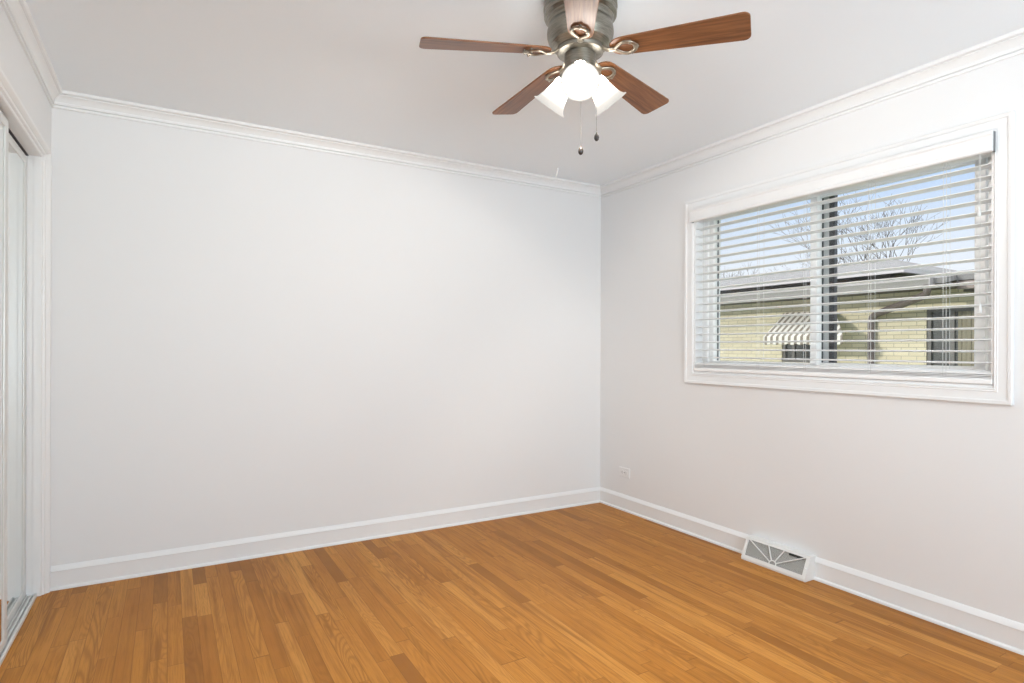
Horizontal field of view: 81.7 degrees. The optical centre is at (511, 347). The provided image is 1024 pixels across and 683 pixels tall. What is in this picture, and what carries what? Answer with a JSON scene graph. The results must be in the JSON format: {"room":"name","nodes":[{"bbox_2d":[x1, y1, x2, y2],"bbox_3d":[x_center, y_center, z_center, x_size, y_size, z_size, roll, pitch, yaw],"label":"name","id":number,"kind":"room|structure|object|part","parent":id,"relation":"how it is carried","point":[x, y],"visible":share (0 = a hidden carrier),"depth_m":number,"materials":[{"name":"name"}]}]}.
{"room":"empty bedroom","nodes":[
{"label":"empty bedroom","id":0,"kind":"room"},
{"bbox_2d":[0,3,51,149],"bbox_3d":[-1.079,-0.031,0.755,0.115,2.440,4.889,0,0,-30],"label":"wall","id":1,"kind":"structure","parent":0,"point":[14,62],"depth_m":2.34,"materials":[{"name":"paint"}]},
{"bbox_2d":[0,110,8,654],"bbox_3d":[-1.708,0.138,1.829,0.018,2.070,1.191,0,0,-30],"label":"door","id":2,"kind":"structure","parent":1,"relation":"in","point":[4,123],"depth_m":2.31,"materials":[{"name":"white wood"}]},
{"bbox_3d":[-1.708,0.138,1.829,0.006,2.012,1.133,0,0,-30],"label":"mirror panel","id":3,"kind":"part","parent":2,"relation":"part of","materials":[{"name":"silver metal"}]},
{"bbox_2d":[7,134,26,627],"bbox_3d":[-1.998,0.137,2.271,0.018,2.070,1.213,0,0,-30],"label":"door","id":4,"kind":"structure","parent":1,"relation":"in","point":[17,160],"depth_m":2.65,"materials":[{"name":"white wood"}]},
{"bbox_2d":[0,593,36,665],"bbox_3d":[-1.859,1.179,2.054,0.073,0.018,1.733,0,0,-30],"label":"door track","id":5,"kind":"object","parent":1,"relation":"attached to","point":[23,610],"depth_m":2.54,"materials":[{"name":"white metal"}]},
{"bbox_2d":[9,129,28,155],"bbox_3d":[-1.867,-0.908,2.045,0.035,0.004,1.733,0,0,-30],"label":"trim","id":6,"kind":"structure","parent":1,"relation":"attached to","point":[10,132],"depth_m":2.62,"materials":[{"name":"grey metal"}]},
{"bbox_2d":[0,67,51,597],"bbox_3d":[-1.813,0.118,2.078,0.065,2.137,1.815,0,0,-30],"label":"trim","id":7,"kind":"structure","parent":1,"relation":"attached to","point":[11,105],"depth_m":2.83,"materials":[{"name":"paint"}]},
{"bbox_2d":[0,0,61,106],"bbox_3d":[-1.017,-1.212,0.818,0.049,0.082,4.839,0,0,-30],"label":"trim","id":8,"kind":"structure","parent":1,"relation":"attached to","point":[18,13],"depth_m":2.38,"materials":[{"name":"paint"}]},
{"bbox_2d":[50,108,600,565],"bbox_3d":[-1.076,-0.031,3.699,4.446,2.440,0.200,0,0,-30],"label":"wall","id":9,"kind":"structure","parent":0,"point":[249,338],"depth_m":3.48,"materials":[{"name":"paint"}]},
{"bbox_2d":[50,487,599,590],"bbox_3d":[-0.783,1.133,3.743,3.407,0.118,0.022,0,0,-30],"label":"baseboard","id":10,"kind":"structure","parent":9,"relation":"attached to","point":[72,575],"depth_m":3.46,"materials":[{"name":"paint"}]},
{"bbox_2d":[52,90,600,197],"bbox_3d":[-0.767,-1.211,3.732,3.406,0.082,0.049,0,0,-30],"label":"trim","id":11,"kind":"structure","parent":9,"relation":"attached to","point":[66,100],"depth_m":3.46,"materials":[{"name":"paint"}]},
{"bbox_2d":[0,502,1023,682],"bbox_3d":[0.111,1.253,1.506,4.306,0.120,4.989,0,0,-30],"label":"floor","id":12,"kind":"structure","parent":0,"point":[599,592],"depth_m":2.57,"materials":[{"name":"brown wood"}]},
{"bbox_2d":[741,535,815,581],"bbox_3d":[1.438,1.136,3.215,0.095,0.122,0.390,0,0,-30],"label":"floor vent","id":13,"kind":"object","parent":12,"relation":"in","point":[797,564],"visible":1,"depth_m":3.18,"materials":[{"name":"white metal"}]},
{"bbox_2d":[26,0,1023,184],"bbox_3d":[0.155,-1.306,1.584,4.446,0.120,5.089,0,0,-30],"label":"ceiling","id":14,"kind":"structure","parent":0,"point":[350,70],"depth_m":2.61,"materials":[{"name":"paint"}]},
{"bbox_2d":[419,0,750,154],"bbox_3d":[0.225,-0.962,2.170,1.119,0.571,1.067,0,0,-30],"label":"ceiling fan","id":15,"kind":"object","parent":14,"relation":"hanging from","point":[579,32],"visible":1,"depth_m":2.06,"materials":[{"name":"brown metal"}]},
{"bbox_3d":[-0.087,-1.049,2.064,0.464,0.006,0.128,-3,13,-12],"label":"blade","id":16,"kind":"part","parent":15,"relation":"part of","materials":[{"name":"brown wood"}]},
{"bbox_3d":[0.076,-1.049,2.428,0.128,0.006,0.464,-14,4,-30],"label":"blade","id":17,"kind":"part","parent":15,"relation":"part of","materials":[{"name":"brown wood"}]},
{"bbox_3d":[0.168,-0.939,2.191,0.134,0.107,0.134,48,26,26],"label":"lamp shade","id":18,"kind":"part","parent":15,"relation":"part of","materials":[{"name":"white glass"}]},
{"bbox_3d":[0.237,-0.981,2.077,0.057,0.053,0.061,0,0,-30],"label":"socket arm","id":19,"kind":"part","parent":15,"relation":"part of","materials":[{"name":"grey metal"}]},
{"bbox_3d":[0.235,-0.938,2.039,0.134,0.107,0.134,0,-42,6],"label":"lamp shade","id":20,"kind":"part","parent":15,"relation":"part of","materials":[{"name":"white glass"}]},
{"bbox_3d":[0.236,-0.952,2.051,0.046,0.059,0.046,0,-42,6],"label":"bulb","id":21,"kind":"part","parent":15,"relation":"part of","materials":[{"name":"white glass"}]},
{"bbox_3d":[0.210,-1.048,1.796,0.128,0.006,0.464,12,4,5],"label":"blade","id":22,"kind":"part","parent":15,"relation":"part of","materials":[{"name":"brown wood"}]},
{"bbox_3d":[0.333,-0.938,2.173,0.134,0.107,0.134,-44,17,-18],"label":"lamp shade","id":23,"kind":"part","parent":15,"relation":"part of","materials":[{"name":"white glass"}]},
{"bbox_3d":[0.473,-1.047,2.386,0.128,0.006,0.464,-16,-13,40],"label":"blade","id":24,"kind":"part","parent":15,"relation":"part of","materials":[{"name":"brown wood"}]},
{"bbox_3d":[0.555,-1.047,1.996,0.464,0.006,0.128,3,-11,24],"label":"blade","id":25,"kind":"part","parent":15,"relation":"part of","materials":[{"name":"brown wood"}]},
{"bbox_2d":[600,53,1023,623],"bbox_3d":[2.020,-0.020,2.553,0.240,2.440,4.889,0,0,-30],"label":"wall","id":26,"kind":"structure","parent":0,"point":[925,495],"depth_m":3.04,"materials":[{"name":"paint"}]},
{"bbox_2d":[619,466,629,478],"bbox_3d":[0.826,0.917,4.357,0.009,0.070,0.114,0,0,-30],"label":"wall outlet","id":27,"kind":"object","parent":26,"relation":"attached to","point":[624,472],"visible":1,"depth_m":4.35,"materials":[{"name":"white plastic"}]},
{"bbox_2d":[600,487,748,553],"bbox_3d":[1.024,1.140,4.001,0.022,0.118,1.389,0,0,-30],"label":"baseboard","id":28,"kind":"structure","parent":26,"relation":"attached to","point":[713,533],"depth_m":3.89,"materials":[{"name":"paint"}]},
{"bbox_2d":[600,27,1023,197],"bbox_3d":[1.887,-1.202,2.502,0.049,0.082,4.839,0,0,-30],"label":"trim","id":29,"kind":"structure","parent":26,"relation":"attached to","point":[1011,44],"depth_m":2.92,"materials":[{"name":"paint"}]},
{"bbox_2d":[684,111,1014,404],"bbox_3d":[1.655,-0.357,3.153,0.251,1.167,1.723,0,0,-30],"label":"window","id":30,"kind":"structure","parent":26,"relation":"in","point":[1002,205],"depth_m":2.79,"materials":[{"name":"paint"}]},
{"bbox_3d":[1.453,-0.362,3.479,0.027,0.967,0.727,0,0,-30],"label":"sash","id":31,"kind":"part","parent":30,"relation":"part of","materials":[{"name":"white plastic"}]},
{"bbox_3d":[1.698,-0.375,3.229,0.030,0.964,1.467,0,0,-30],"label":"storm frame","id":32,"kind":"part","parent":30,"relation":"part of","materials":[{"name":"brown metal"}]},
{"bbox_2d":[689,130,995,384],"bbox_3d":[1.569,-0.365,3.098,0.099,1.028,1.599,0,0,-30],"label":"window blind","id":33,"kind":"object","parent":30,"relation":"attached to","point":[980,146],"visible":0.93,"depth_m":2.88,"materials":[{"name":"paint"}]},
{"bbox_3d":[1.227,-0.349,3.722,0.057,0.937,0.014,0,0,-30],"label":"ladder cord","id":34,"kind":"part","parent":33,"relation":"part of","materials":[{"name":"white fabric"}]},
{"bbox_3d":[1.424,-0.348,3.383,0.057,0.937,0.014,0,0,-30],"label":"ladder cord","id":35,"kind":"part","parent":33,"relation":"part of","materials":[{"name":"white fabric"}]},
{"bbox_3d":[1.567,-0.348,3.136,0.057,0.937,0.014,0,0,-30],"label":"ladder cord","id":36,"kind":"part","parent":33,"relation":"part of","materials":[{"name":"white fabric"}]},
{"bbox_3d":[1.578,0.139,3.108,0.056,0.021,1.585,0,0,-30],"label":"rail","id":37,"kind":"part","parent":33,"relation":"part of","materials":[{"name":"white plastic"}]},
{"bbox_3d":[1.735,-0.347,2.848,0.057,0.937,0.014,0,0,-30],"label":"ladder cord","id":38,"kind":"part","parent":33,"relation":"part of","materials":[{"name":"white fabric"}]},
{"bbox_3d":[1.894,-0.347,2.574,0.057,0.937,0.014,0,0,-30],"label":"ladder cord","id":39,"kind":"part","parent":33,"relation":"part of","materials":[{"name":"white fabric"}]},
{"bbox_3d":[1.933,-0.493,2.446,0.002,0.635,0.002,0,0,30],"label":"tilt cord","id":40,"kind":"part","parent":33,"relation":"part of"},
{"bbox_3d":[1.662,-0.357,3.157,0.095,1.015,1.571,0,0,-30],"label":"frame","id":41,"kind":"part","parent":30,"relation":"part of","materials":[{"name":"white plastic"}]},
{"bbox_3d":[1.837,-0.361,2.879,0.026,0.967,0.787,0,0,-30],"label":"sash","id":42,"kind":"part","parent":30,"relation":"part of","materials":[{"name":"white plastic"}]},
{"bbox_2d":[814,557,1023,655],"bbox_3d":[2.336,1.144,1.742,0.022,0.118,3.064,0,0,-30],"label":"baseboard","id":43,"kind":"structure","parent":26,"relation":"attached to","point":[999,631],"depth_m":2.61,"materials":[{"name":"paint"}]},
{"label":"outside","id":44,"kind":"structure","parent":0,"visible":0},
{"bbox_3d":[24.096,2.277,31.332,66.851,0.200,90.000,0,0,-30],"label":"ground","id":45,"kind":"structure","parent":44,"visible":0},
{"bbox_2d":[722,264,766,277],"bbox_3d":[10.127,-0.892,28.266,4.721,6.060,4.684,0,0,11],"label":"bare tree","id":46,"kind":"object","parent":45,"relation":"on","point":[744,264],"visible":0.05,"depth_m":26.99,"materials":[{"name":"grey plant"}]},
{"bbox_2d":[780,244,875,268],"bbox_3d":[15.770,-1.426,28.378,5.509,7.157,6.269,0,0,-33],"label":"bare tree","id":47,"kind":"object","parent":45,"relation":"on","point":[875,244],"visible":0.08,"depth_m":28.26,"materials":[{"name":"grey plant"}]},
{"bbox_2d":[720,260,973,365],"bbox_3d":[6.676,0.216,11.390,6.295,3.800,19.000,0,0,-30],"label":"house","id":48,"kind":"structure","parent":45,"relation":"on","point":[967,300],"depth_m":8.89,"materials":[{"name":"beige brick"}]},
{"bbox_3d":[4.839,-0.170,9.710,0.007,0.760,0.780,0,0,-30],"label":"pane","id":49,"kind":"part","parent":48,"relation":"part of","materials":[{"name":"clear glass"}]},
{"bbox_3d":[6.095,0.042,7.544,0.007,1.085,1.370,0,0,-30],"label":"pane","id":50,"kind":"part","parent":48,"relation":"part of","materials":[{"name":"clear glass"}]},
{"bbox_2d":[958,311,973,365],"bbox_3d":[6.035,0.044,7.626,0.019,1.060,0.510,0,0,-30],"label":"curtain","id":51,"kind":"object","parent":48,"relation":"hanging from","point":[962,323],"depth_m":7.77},
{"bbox_2d":[769,194,947,263],"bbox_3d":[11.853,-1.602,20.108,4.818,7.486,5.486,0,0,-36],"label":"bare tree","id":52,"kind":"object","parent":45,"relation":"on","point":[843,229],"visible":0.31,"depth_m":19.54,"materials":[{"name":"grey plant"}]}
]}

